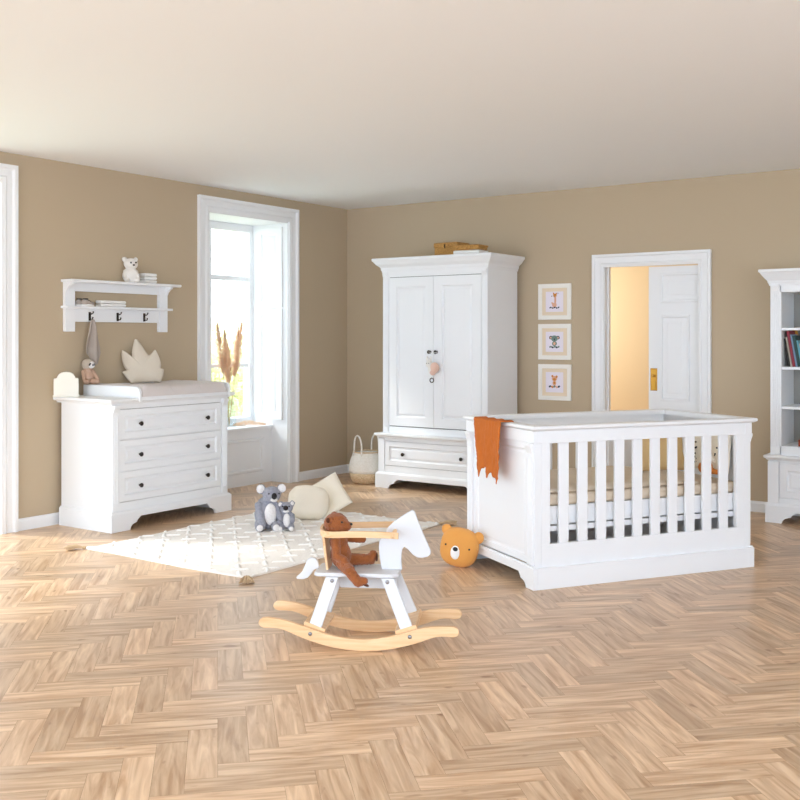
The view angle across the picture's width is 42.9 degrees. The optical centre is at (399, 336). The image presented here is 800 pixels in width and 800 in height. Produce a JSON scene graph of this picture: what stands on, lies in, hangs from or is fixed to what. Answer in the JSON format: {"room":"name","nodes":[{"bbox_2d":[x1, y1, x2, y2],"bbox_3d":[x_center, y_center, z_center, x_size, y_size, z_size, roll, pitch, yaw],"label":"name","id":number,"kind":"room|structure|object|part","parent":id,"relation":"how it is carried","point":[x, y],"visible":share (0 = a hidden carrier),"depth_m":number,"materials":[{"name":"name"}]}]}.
{"room":"children's room","nodes":[
{"label":"children's room","id":0,"kind":"room"},
{"bbox_2d":[0,151,346,518],"bbox_3d":[-3.200,0.040,7.103,0.530,2.700,8.800,0,0,35],"label":"wall","id":1,"kind":"structure","parent":0,"point":[76,221],"depth_m":8.09,"materials":[{"name":"beige paint"}]},
{"bbox_2d":[0,163,17,533],"bbox_3d":[-3.615,0.085,6.283,0.346,2.611,2.630,0,0,35],"label":"window","id":2,"kind":"structure","parent":1,"relation":"in","point":[8,173],"depth_m":7.22,"materials":[{"name":"white paint"}]},
{"bbox_2d":[61,279,181,331],"bbox_3d":[-2.170,-0.236,8.011,0.120,0.392,1.098,0,0,35],"label":"wall shelf","id":3,"kind":"object","parent":1,"relation":"attached to","point":[72,313],"visible":1,"depth_m":7.95,"materials":[{"name":"white paint"}]},
{"bbox_2d":[75,298,81,305],"bbox_3d":[-2.408,-0.261,7.728,0.052,0.062,0.125,0,0,43],"label":"shoe","id":4,"kind":"object","parent":3,"relation":"on","point":[78,301],"visible":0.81,"depth_m":7.69,"materials":[{"name":"white fabric"}]},
{"bbox_2d":[81,298,93,306],"bbox_3d":[-2.364,-0.261,7.709,0.052,0.062,0.125,0,0,25],"label":"shoe","id":5,"kind":"object","parent":3,"relation":"on","point":[85,302],"visible":1,"depth_m":7.67,"materials":[{"name":"white fabric"}]},
{"bbox_2d":[86,319,100,364],"bbox_3d":[-2.338,0.037,7.759,0.039,0.347,0.150,0,0,35],"label":"cloth","id":6,"kind":"object","parent":3,"relation":"hanging from","point":[92,346],"visible":1,"depth_m":7.76,"materials":[{"name":"beige fabric"}]},
{"bbox_2d":[96,304,125,306],"bbox_3d":[-2.249,-0.245,7.921,0.070,0.022,0.240,0,0,35],"label":"folded cloth","id":7,"kind":"object","parent":3,"relation":"on","point":[98,305],"visible":0.94,"depth_m":7.88,"materials":[{"name":"white fabric"}]},
{"bbox_2d":[96,300,125,303],"bbox_3d":[-2.249,-0.271,7.921,0.070,0.022,0.240,0,0,35],"label":"folded cloth","id":8,"kind":"object","parent":7,"relation":"on","point":[97,301],"visible":1,"depth_m":7.88,"materials":[{"name":"white fabric"}]},
{"bbox_3d":[-2.226,-0.378,8.003,0.024,0.065,0.852,0,0,35],"label":"rail","id":9,"kind":"part","parent":3,"relation":"part of","materials":[{"name":"white paint"}]},
{"bbox_3d":[-2.226,-0.165,8.003,0.024,0.100,0.852,0,0,35],"label":"hook rail","id":10,"kind":"part","parent":3,"relation":"part of","materials":[{"name":"white paint"}]},
{"bbox_2d":[122,257,139,281],"bbox_3d":[-2.130,-0.528,8.048,0.134,0.209,0.111,0,0,-25],"label":"toy","id":11,"kind":"object","parent":3,"relation":"on","point":[130,274],"visible":0.98,"depth_m":8.02,"materials":[{"name":"white fabric"}]},
{"bbox_2d":[139,280,156,282],"bbox_3d":[-2.031,-0.446,8.195,0.085,0.024,0.125,0,0,33],"label":"folded cloth","id":12,"kind":"object","parent":3,"relation":"on","point":[140,281],"visible":0.77,"depth_m":8.15,"materials":[{"name":"white fabric"}]},
{"bbox_2d":[140,276,156,279],"bbox_3d":[-2.031,-0.472,8.195,0.085,0.024,0.122,0,0,37],"label":"folded cloth","id":13,"kind":"object","parent":12,"relation":"on","point":[142,277],"visible":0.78,"depth_m":8.15,"materials":[{"name":"white fabric"}]},
{"bbox_2d":[139,273,156,276],"bbox_3d":[-2.031,-0.498,8.195,0.085,0.024,0.120,0,0,34],"label":"folded cloth","id":14,"kind":"object","parent":13,"relation":"on","point":[140,274],"visible":0.85,"depth_m":8.16,"materials":[{"name":"white fabric"}]},
{"bbox_2d":[18,464,346,530],"bbox_3d":[-1.637,1.347,8.868,0.018,0.085,3.855,0,0,35],"label":"baseboard","id":15,"kind":"structure","parent":1,"relation":"attached to","point":[39,521],"depth_m":7.54,"materials":[{"name":"white paint"}]},
{"bbox_2d":[197,194,298,488],"bbox_3d":[-1.571,0.085,9.412,0.566,2.611,1.302,0,0,35],"label":"window","id":16,"kind":"structure","parent":1,"relation":"in","point":[257,454],"depth_m":9.73,"materials":[{"name":"white paint"}]},
{"bbox_3d":[-1.766,-0.119,9.547,0.090,1.929,1.028,0,0,35],"label":"frame","id":17,"kind":"part","parent":16,"relation":"part of","materials":[{"name":"white paint"}]},
{"bbox_3d":[-1.548,1.133,9.396,0.060,0.515,1.028,0,0,35],"label":"seat panel","id":18,"kind":"part","parent":16,"relation":"part of","materials":[{"name":"white paint"}]},
{"bbox_2d":[233,420,267,425],"bbox_3d":[-1.456,0.808,9.608,0.425,0.067,0.110,0,0,-15],"label":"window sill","id":19,"kind":"structure","parent":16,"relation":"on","point":[237,423],"depth_m":9.60,"materials":[{"name":"white"}]},
{"bbox_3d":[-1.651,0.860,9.467,0.330,0.030,1.028,0,0,35],"label":"sill","id":20,"kind":"part","parent":16,"relation":"part of","materials":[{"name":"white paint"}]},
{"bbox_2d":[257,227,282,419],"bbox_3d":[-1.254,-0.130,9.805,0.315,1.840,0.020,0,0,35],"label":"shutter","id":21,"kind":"object","parent":16,"relation":"attached to","point":[269,239],"depth_m":9.80,"materials":[{"name":"white paint"}]},
{"bbox_3d":[-1.606,0.709,9.575,0.132,0.270,0.132,0,0,35],"label":"glass vase","id":22,"kind":"object","parent":16,"relation":"on","visible":0},
{"bbox_2d":[214,322,228,421],"bbox_3d":[-1.671,0.333,9.498,0.130,0.994,0.164,0,0,3],"label":"stem","id":23,"kind":"object","parent":22,"relation":"in","point":[222,366],"visible":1,"depth_m":9.48,"materials":[{"name":"brown plant"}]},
{"bbox_2d":[221,328,230,415],"bbox_3d":[-1.630,0.371,9.506,0.126,0.919,0.131,0,0,-23],"label":"stem","id":24,"kind":"object","parent":22,"relation":"in","point":[225,342],"visible":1,"depth_m":9.49,"materials":[{"name":"brown plant"}]},
{"bbox_2d":[224,346,232,402],"bbox_3d":[-1.617,0.434,9.587,0.130,0.792,0.122,0,0,35],"label":"stem","id":25,"kind":"object","parent":22,"relation":"in","point":[228,379],"visible":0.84,"depth_m":9.58,"materials":[{"name":"brown plant"}]},
{"bbox_2d":[229,326,240,424],"bbox_3d":[-1.551,0.357,9.630,0.122,0.946,0.135,0,0,11],"label":"stem","id":26,"kind":"object","parent":22,"relation":"in","point":[236,343],"visible":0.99,"depth_m":9.62,"materials":[{"name":"brown plant"}]},
{"bbox_3d":[-1.571,0.398,9.610,0.104,0.864,0.005,0,0,-44],"label":"stem","id":27,"kind":"part","parent":26,"relation":"part of","materials":[{"name":"brown"}]},
{"bbox_2d":[230,321,243,416],"bbox_3d":[-1.555,0.327,9.666,0.169,1.007,0.134,0,0,-22],"label":"stem","id":28,"kind":"object","parent":22,"relation":"in","point":[241,328],"visible":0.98,"depth_m":9.67,"materials":[{"name":"brown plant"}]},
{"bbox_2d":[0,473,799,799],"bbox_3d":[0.786,1.390,3.716,11.034,0.001,14.496,0,0,35],"label":"floor","id":29,"kind":"structure","parent":0,"point":[207,750],"depth_m":4.08,"materials":[{"name":"brown wood"}]},
{"bbox_2d":[53,392,234,533],"bbox_3d":[-1.946,0.916,7.856,0.653,0.948,1.240,0,0,35],"label":"dresser","id":30,"kind":"object","parent":29,"relation":"on","point":[124,459],"visible":0.99,"depth_m":7.50,"materials":[{"name":"white paint"}]},
{"bbox_2d":[53,372,78,396],"bbox_3d":[-2.479,0.350,7.561,0.188,0.184,0.100,0,0,-18],"label":"night light","id":31,"kind":"object","parent":30,"relation":"on","point":[66,384],"visible":1,"depth_m":7.52,"materials":[{"name":"white plastic"}]},
{"bbox_2d":[83,382,230,401],"bbox_3d":[-1.875,0.415,7.917,0.634,0.110,0.932,0,0,35],"label":"tray","id":32,"kind":"object","parent":30,"relation":"on","point":[91,389],"visible":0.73,"depth_m":7.55,"materials":[{"name":"white paint"}]},
{"bbox_2d":[81,359,99,383],"bbox_3d":[-2.349,0.260,7.707,0.133,0.194,0.132,0,0,-38],"label":"toy","id":33,"kind":"object","parent":32,"relation":"on","point":[88,374],"visible":1,"depth_m":7.69,"materials":[{"name":"brown fabric"}]},
{"bbox_2d":[96,380,227,396],"bbox_3d":[-1.860,0.393,7.907,0.600,0.082,0.858,0,0,35],"label":"mat","id":34,"kind":"object","parent":32,"relation":"in","point":[169,387],"visible":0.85,"depth_m":7.78,"materials":[{"name":"grey fabric"}]},
{"bbox_2d":[121,339,163,382],"bbox_3d":[-2.041,0.190,8.079,0.323,0.349,0.129,0,0,-24],"label":"cushion","id":35,"kind":"object","parent":34,"relation":"on","point":[141,367],"visible":1,"depth_m":8.04,"materials":[{"name":"fabric"}]},
{"bbox_3d":[-1.723,0.627,7.700,0.020,0.212,1.014,0,0,35],"label":"drawer","id":36,"kind":"part","parent":30,"relation":"part of","materials":[{"name":"white paint"}]},
{"bbox_3d":[-1.723,0.851,7.700,0.020,0.216,1.014,0,0,35],"label":"drawer","id":37,"kind":"part","parent":30,"relation":"part of","materials":[{"name":"white paint"}]},
{"bbox_3d":[-1.723,1.077,7.700,0.020,0.215,1.014,0,0,35],"label":"drawer","id":38,"kind":"part","parent":30,"relation":"part of","materials":[{"name":"white paint"}]},
{"bbox_2d":[64,501,456,583],"bbox_3d":[-0.880,1.373,7.097,1.675,0.034,2.298,0,0,35],"label":"rug","id":39,"kind":"object","parent":29,"relation":"on","point":[233,546],"visible":0.67,"depth_m":6.71,"materials":[{"name":"fabric"}]},
{"bbox_2d":[254,484,285,531],"bbox_3d":[-0.927,1.216,7.274,0.225,0.328,0.210,0,0,-11],"label":"toy","id":40,"kind":"object","parent":39,"relation":"on","point":[267,513],"visible":1,"depth_m":7.23,"materials":[{"name":"grey fabric"}]},
{"bbox_2d":[277,501,294,530],"bbox_3d":[-0.809,1.272,7.256,0.129,0.209,0.138,0,0,0],"label":"toy","id":41,"kind":"object","parent":39,"relation":"on","point":[288,520],"visible":1,"depth_m":7.23,"materials":[{"name":"grey fabric"}]},
{"bbox_2d":[288,485,328,519],"bbox_3d":[-0.693,1.258,7.730,0.320,0.270,0.213,0,0,-13],"label":"floor cushion","id":42,"kind":"object","parent":39,"relation":"on","point":[311,502],"visible":0.93,"depth_m":7.66,"materials":[{"name":"beige fabric"}]},
{"bbox_2d":[312,472,351,516],"bbox_3d":[-0.563,1.249,7.916,0.259,0.361,0.389,0,0,-25],"label":"square cushion","id":43,"kind":"object","parent":39,"relation":"on","point":[339,498],"visible":0.48,"depth_m":7.88,"materials":[{"name":"beige fabric"}]},
{"bbox_2d":[258,510,461,650],"bbox_3d":[-0.172,1.089,4.657,0.896,0.602,0.318,0,0,6],"label":"rocking horse","id":44,"kind":"object","parent":29,"relation":"on","point":[406,531],"visible":0.94,"depth_m":4.62},
{"bbox_3d":[-0.343,1.190,4.566,0.137,0.224,0.034,0,0,-14],"label":"leg","id":45,"kind":"part","parent":44,"relation":"part of","materials":[{"name":"white paint"}]},
{"bbox_3d":[-0.335,0.971,4.677,0.031,0.177,0.120,0,0,6],"label":"backrest","id":46,"kind":"part","parent":44,"relation":"part of","materials":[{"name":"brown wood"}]},
{"bbox_3d":[-0.319,1.190,4.788,0.137,0.224,0.034,0,0,26],"label":"leg","id":47,"kind":"part","parent":44,"relation":"part of","materials":[{"name":"white paint"}]},
{"bbox_2d":[324,511,377,586],"bbox_3d":[-0.231,0.959,4.628,0.240,0.308,0.231,0,0,6],"label":"teddy bear","id":48,"kind":"object","parent":44,"relation":"on","point":[341,556],"visible":0.9,"depth_m":4.62},
{"bbox_3d":[-0.188,1.068,4.662,0.383,0.018,0.210,0,0,6],"label":"seat","id":49,"kind":"part","parent":44,"relation":"part of","materials":[{"name":"white paint"}]},
{"bbox_3d":[-0.011,1.190,4.531,0.153,0.224,0.032,0,0,22],"label":"leg","id":50,"kind":"part","parent":44,"relation":"part of","materials":[{"name":"white paint"}]},
{"bbox_3d":[0.013,1.190,4.753,0.153,0.224,0.032,0,0,-10],"label":"leg","id":51,"kind":"part","parent":44,"relation":"part of","materials":[{"name":"white paint"}]},
{"bbox_2d":[349,434,378,483],"bbox_3d":[-0.319,1.159,9.727,0.340,0.463,0.340,0,0,40],"label":"basket","id":52,"kind":"object","parent":29,"relation":"on","point":[363,465],"visible":0.78,"depth_m":9.60,"materials":[{"name":"white wicker"}]},
{"bbox_3d":[-0.401,1.034,9.629,0.112,0.213,0.025,0,0,40],"label":"handle","id":53,"kind":"part","parent":52,"relation":"part of","materials":[{"name":"white wicker"}]},
{"bbox_2d":[372,252,524,487],"bbox_3d":[0.433,0.332,9.329,1.272,2.116,0.614,0,0,35],"label":"wardrobe","id":54,"kind":"object","parent":29,"relation":"on","point":[462,308],"visible":0.79,"depth_m":9.11,"materials":[{"name":"white paint"}]},
{"bbox_3d":[0.105,0.136,9.288,0.490,1.365,0.021,0,0,35],"label":"door","id":55,"kind":"part","parent":54,"relation":"part of","materials":[{"name":"white paint"}]},
{"bbox_3d":[0.291,1.071,9.113,1.034,0.221,0.018,0,0,35],"label":"drawer","id":56,"kind":"part","parent":54,"relation":"part of","materials":[{"name":"white paint"}]},
{"bbox_2d":[426,352,438,382],"bbox_3d":[0.290,0.272,9.086,0.138,0.279,0.052,0,0,35],"label":"toy","id":57,"kind":"object","parent":54,"relation":"hanging from","point":[433,367],"visible":1,"depth_m":9.07,"materials":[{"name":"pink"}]},
{"bbox_3d":[0.433,-0.660,9.329,1.272,0.131,0.614,0,0,35],"label":"cornice","id":58,"kind":"part","parent":54,"relation":"part of","materials":[{"name":"white paint"}]},
{"bbox_2d":[434,242,469,254],"bbox_3d":[0.468,-0.791,9.291,0.262,0.130,0.228,0,0,38],"label":"wicker box","id":59,"kind":"object","parent":54,"relation":"on","point":[447,248],"visible":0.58,"depth_m":9.22,"materials":[{"name":"brown wicker"}]},
{"bbox_3d":[0.473,-0.834,9.297,0.262,0.044,0.212,0,0,38],"label":"lid","id":60,"kind":"part","parent":59,"relation":"part of","materials":[{"name":"wicker"}]},
{"bbox_3d":[0.509,0.136,9.007,0.490,1.365,0.021,0,0,35],"label":"door","id":61,"kind":"part","parent":54,"relation":"part of","materials":[{"name":"white paint"}]},
{"bbox_2d":[453,250,487,253],"bbox_3d":[0.626,-0.744,8.984,0.250,0.033,0.200,0,0,31],"label":"folded blanket","id":62,"kind":"object","parent":54,"relation":"on","point":[459,251],"visible":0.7,"depth_m":8.90,"materials":[{"name":"white fabric"}]},
{"bbox_2d":[453,244,487,250],"bbox_3d":[0.626,-0.785,8.984,0.252,0.045,0.200,0,0,31],"label":"wicker tray","id":63,"kind":"object","parent":62,"relation":"on","point":[471,246],"visible":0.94,"depth_m":8.90,"materials":[{"name":"brown wicker"}]},
{"bbox_3d":[0.626,-0.799,8.984,0.252,0.017,0.200,0,0,31],"label":"lid","id":64,"kind":"part","parent":63,"relation":"part of","materials":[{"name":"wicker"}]},
{"bbox_2d":[440,524,483,567],"bbox_3d":[0.373,1.264,6.153,0.270,0.256,0.133,0,0,15],"label":"cushion","id":65,"kind":"object","parent":29,"relation":"on","point":[459,547],"visible":1,"depth_m":6.11,"materials":[{"name":"orange fabric"}]},
{"bbox_2d":[463,409,757,590],"bbox_3d":[1.276,0.940,6.255,1.552,0.900,0.875,0,0,-23],"label":"crib","id":66,"kind":"object","parent":29,"relation":"on","point":[564,544],"visible":0.92,"depth_m":5.91,"materials":[{"name":"white paint"}]},
{"bbox_2d":[474,416,513,483],"bbox_3d":[0.550,0.662,5.992,0.124,0.367,0.336,0,0,-23],"label":"cloth","id":67,"kind":"object","parent":66,"relation":"hanging from","point":[487,429],"visible":0.98,"depth_m":5.95,"materials":[{"name":"orange fabric"}]},
{"bbox_3d":[0.597,0.551,5.981,0.052,0.067,0.836,0,0,-23],"label":"rail","id":68,"kind":"part","parent":66,"relation":"part of","materials":[{"name":"white paint"}]},
{"bbox_3d":[0.603,0.930,5.983,0.040,0.820,0.820,0,0,-23],"label":"panel","id":69,"kind":"part","parent":66,"relation":"part of","materials":[{"name":"white paint"}]},
{"bbox_3d":[1.121,0.553,6.627,1.470,0.070,0.040,0,0,-23],"label":"rail","id":70,"kind":"part","parent":66,"relation":"part of","materials":[{"name":"white paint"}]},
{"bbox_3d":[1.121,0.930,6.626,1.410,0.685,0.030,0,0,-23],"label":"frame","id":71,"kind":"part","parent":66,"relation":"part of","materials":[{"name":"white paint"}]},
{"bbox_3d":[1.424,0.553,5.895,1.470,0.070,0.040,0,0,-23],"label":"rail","id":72,"kind":"part","parent":66,"relation":"part of","materials":[{"name":"white paint"}]},
{"bbox_2d":[550,470,732,504],"bbox_3d":[1.272,0.911,6.261,1.398,0.066,0.728,0,0,-23],"label":"mattress","id":73,"kind":"object","parent":66,"relation":"in","point":[714,481],"visible":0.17,"depth_m":5.94,"materials":[{"name":"beige fabric"}]},
{"bbox_2d":[550,466,697,492],"bbox_3d":[1.141,0.854,6.207,1.103,0.044,0.724,0,0,-23],"label":"duvet","id":74,"kind":"object","parent":73,"relation":"on","point":[609,469],"visible":0.32,"depth_m":6.04,"materials":[{"name":"beige fabric"}]},
{"bbox_2d":[642,437,683,470],"bbox_3d":[1.608,0.715,6.326,0.342,0.223,0.112,0,0,-10],"label":"round cushion","id":75,"kind":"object","parent":74,"relation":"on","point":[663,441],"visible":0.31,"depth_m":6.28,"materials":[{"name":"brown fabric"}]},
{"bbox_2d":[695,435,731,473],"bbox_3d":[1.937,0.712,6.336,0.089,0.239,0.340,0,0,-23],"label":"cushion","id":76,"kind":"object","parent":74,"relation":"on","point":[714,439],"visible":0.43,"depth_m":6.28,"materials":[{"name":"beige fabric"}]},
{"bbox_2d":[698,436,717,474],"bbox_3d":[1.861,0.709,6.160,0.104,0.245,0.114,0,0,-23],"label":"toy","id":77,"kind":"object","parent":73,"relation":"on","point":[713,471],"visible":0.32,"depth_m":6.16,"materials":[{"name":"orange fabric"}]},
{"bbox_3d":[1.423,0.930,5.896,1.410,0.685,0.030,0,0,-23],"label":"frame","id":78,"kind":"part","parent":66,"relation":"part of","materials":[{"name":"white paint"}]},
{"bbox_3d":[1.942,0.930,6.539,0.040,0.820,0.820,0,0,-23],"label":"panel","id":79,"kind":"part","parent":66,"relation":"part of","materials":[{"name":"white paint"}]},
{"bbox_3d":[1.947,0.551,6.541,0.052,0.067,0.836,0,0,-23],"label":"rail","id":80,"kind":"part","parent":66,"relation":"part of","materials":[{"name":"white paint"}]},
{"bbox_2d":[758,268,799,523],"bbox_3d":[3.303,0.441,7.491,1.180,1.898,0.460,0,0,35],"label":"bookcase","id":81,"kind":"object","parent":29,"relation":"on","point":[783,458],"visible":0.99,"depth_m":7.62,"materials":[{"name":"white paint"}]},
{"bbox_3d":[3.303,-0.447,7.491,1.180,0.123,0.460,0,0,35],"label":"cornice","id":82,"kind":"part","parent":81,"relation":"part of","materials":[{"name":"white paint"}]},
{"bbox_2d":[784,338,790,366],"bbox_3d":[2.955,0.117,7.715,0.046,0.214,0.170,0,0,35],"label":"book","id":83,"kind":"object","parent":81,"relation":"on","point":[784,338],"visible":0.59,"depth_m":7.65,"materials":[{"name":"brown paper"}]},
{"bbox_2d":[785,337,792,366],"bbox_3d":[2.966,0.112,7.708,0.050,0.224,0.170,0,0,35],"label":"book","id":84,"kind":"object","parent":81,"relation":"on","point":[785,337],"visible":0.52,"depth_m":7.64,"materials":[{"name":"beige paper"}]},
{"bbox_3d":[3.212,1.073,7.361,0.900,0.255,0.018,0,0,35],"label":"drawer","id":85,"kind":"part","parent":81,"relation":"part of","materials":[{"name":"white paint"}]},
{"bbox_2d":[786,331,795,366],"bbox_3d":[2.978,0.089,7.699,0.065,0.270,0.170,0,0,35],"label":"book","id":86,"kind":"object","parent":81,"relation":"on","point":[789,333],"visible":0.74,"depth_m":7.63,"materials":[{"name":"red paper"}]},
{"bbox_2d":[790,334,797,366],"bbox_3d":[2.995,0.102,7.688,0.053,0.244,0.170,0,0,35],"label":"book","id":87,"kind":"object","parent":81,"relation":"on","point":[791,335],"visible":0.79,"depth_m":7.62,"materials":[{"name":"blue paper"}]},
{"bbox_2d":[792,335,799,366],"bbox_3d":[3.010,0.106,7.676,0.060,0.235,0.170,0,0,35],"label":"book","id":88,"kind":"object","parent":81,"relation":"on","point":[796,337],"visible":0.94,"depth_m":7.61,"materials":[{"name":"teal paper"}]},
{"bbox_3d":[3.428,0.240,7.670,0.900,1.160,0.016,0,0,35],"label":"panel","id":89,"kind":"part","parent":81,"relation":"part of","materials":[{"name":"grey wood"}]},
{"bbox_2d":[796,340,799,358],"bbox_3d":[3.029,0.124,7.664,0.048,0.200,0.170,0,0,35],"label":"book","id":90,"kind":"object","parent":81,"relation":"on","point":[797,341],"visible":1,"depth_m":7.60,"materials":[{"name":"teal paper"}]},
{"bbox_2d":[0,0,799,208],"bbox_3d":[0.646,-1.370,3.815,10.700,0.120,14.000,0,0,35],"label":"ceiling","id":91,"kind":"structure","parent":0,"point":[343,104],"depth_m":5.43,"materials":[{"name":"white paint"}]},
{"bbox_2d":[347,169,799,501],"bbox_3d":[3.644,0.040,7.613,10.120,2.700,0.120,0,0,35],"label":"wall","id":92,"kind":"structure","parent":0,"point":[750,222],"depth_m":8.93,"materials":[{"name":"beige paint"}]},
{"bbox_2d":[538,283,571,319],"bbox_3d":[1.383,-0.316,9.102,0.322,0.321,0.020,0,0,35],"label":"framed picture","id":93,"kind":"object","parent":92,"relation":"attached to","point":[554,300],"visible":1,"depth_m":9.09,"materials":[{"name":"white paper"}]},
{"bbox_2d":[538,364,571,400],"bbox_3d":[1.383,0.405,9.102,0.322,0.321,0.020,0,0,35],"label":"framed picture","id":94,"kind":"object","parent":92,"relation":"attached to","point":[554,380],"visible":1,"depth_m":9.09,"materials":[{"name":"white paper"}]},
{"bbox_2d":[538,324,571,359],"bbox_3d":[1.383,0.043,9.102,0.322,0.320,0.020,0,0,35],"label":"framed picture","id":95,"kind":"object","parent":92,"relation":"attached to","point":[554,340],"visible":1,"depth_m":9.09,"materials":[{"name":"white"}]},
{"bbox_2d":[347,464,799,515],"bbox_3d":[3.563,1.347,7.585,10.020,0.085,0.018,0,0,35],"label":"baseboard","id":96,"kind":"structure","parent":92,"relation":"attached to","point":[755,506],"depth_m":8.08,"materials":[{"name":"white paint"}]},
{"bbox_2d":[592,249,711,465],"bbox_3d":[2.141,0.338,8.640,1.040,2.105,0.152,0,0,35],"label":"door","id":97,"kind":"structure","parent":92,"relation":"in","point":[680,297],"depth_m":8.56,"materials":[{"name":"white paint"}]},
{"bbox_3d":[2.149,0.360,8.634,0.060,0.190,0.022,0,0,35],"label":"handle","id":98,"kind":"part","parent":97,"relation":"part of","materials":[{"name":"gold metal"}]},
{"bbox_2d":[611,264,697,410],"bbox_3d":[2.462,0.040,9.399,4.300,2.700,1.460,0,0,35],"label":"wall","id":99,"kind":"structure","parent":0,"point":[629,285],"depth_m":10.27,"materials":[{"name":"beige paint"}]},
{"label":"outside","id":100,"kind":"structure","parent":0,"visible":0},
{"bbox_3d":[-13.674,1.940,21.707,32.750,0.100,60.000,0,0,35],"label":"trim","id":101,"kind":"structure","parent":100,"visible":0},
{"bbox_2d":[211,341,242,417],"bbox_3d":[-2.265,0.950,13.205,1.054,1.901,1.024,0,0,35],"label":"tree","id":102,"kind":"object","parent":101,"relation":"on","point":[236,402],"visible":0.24,"depth_m":13.02,"materials":[{"name":"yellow plant"}]},
{"bbox_2d":[211,305,242,412],"bbox_3d":[-2.422,0.701,15.086,1.607,2.395,1.583,0,0,35],"label":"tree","id":103,"kind":"object","parent":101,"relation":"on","point":[232,335],"visible":0.09,"depth_m":14.84,"materials":[{"name":"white plant"}]},
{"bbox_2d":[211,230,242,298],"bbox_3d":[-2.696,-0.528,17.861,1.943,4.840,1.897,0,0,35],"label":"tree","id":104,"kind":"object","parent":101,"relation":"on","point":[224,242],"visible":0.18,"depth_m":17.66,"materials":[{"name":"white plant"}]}
]}

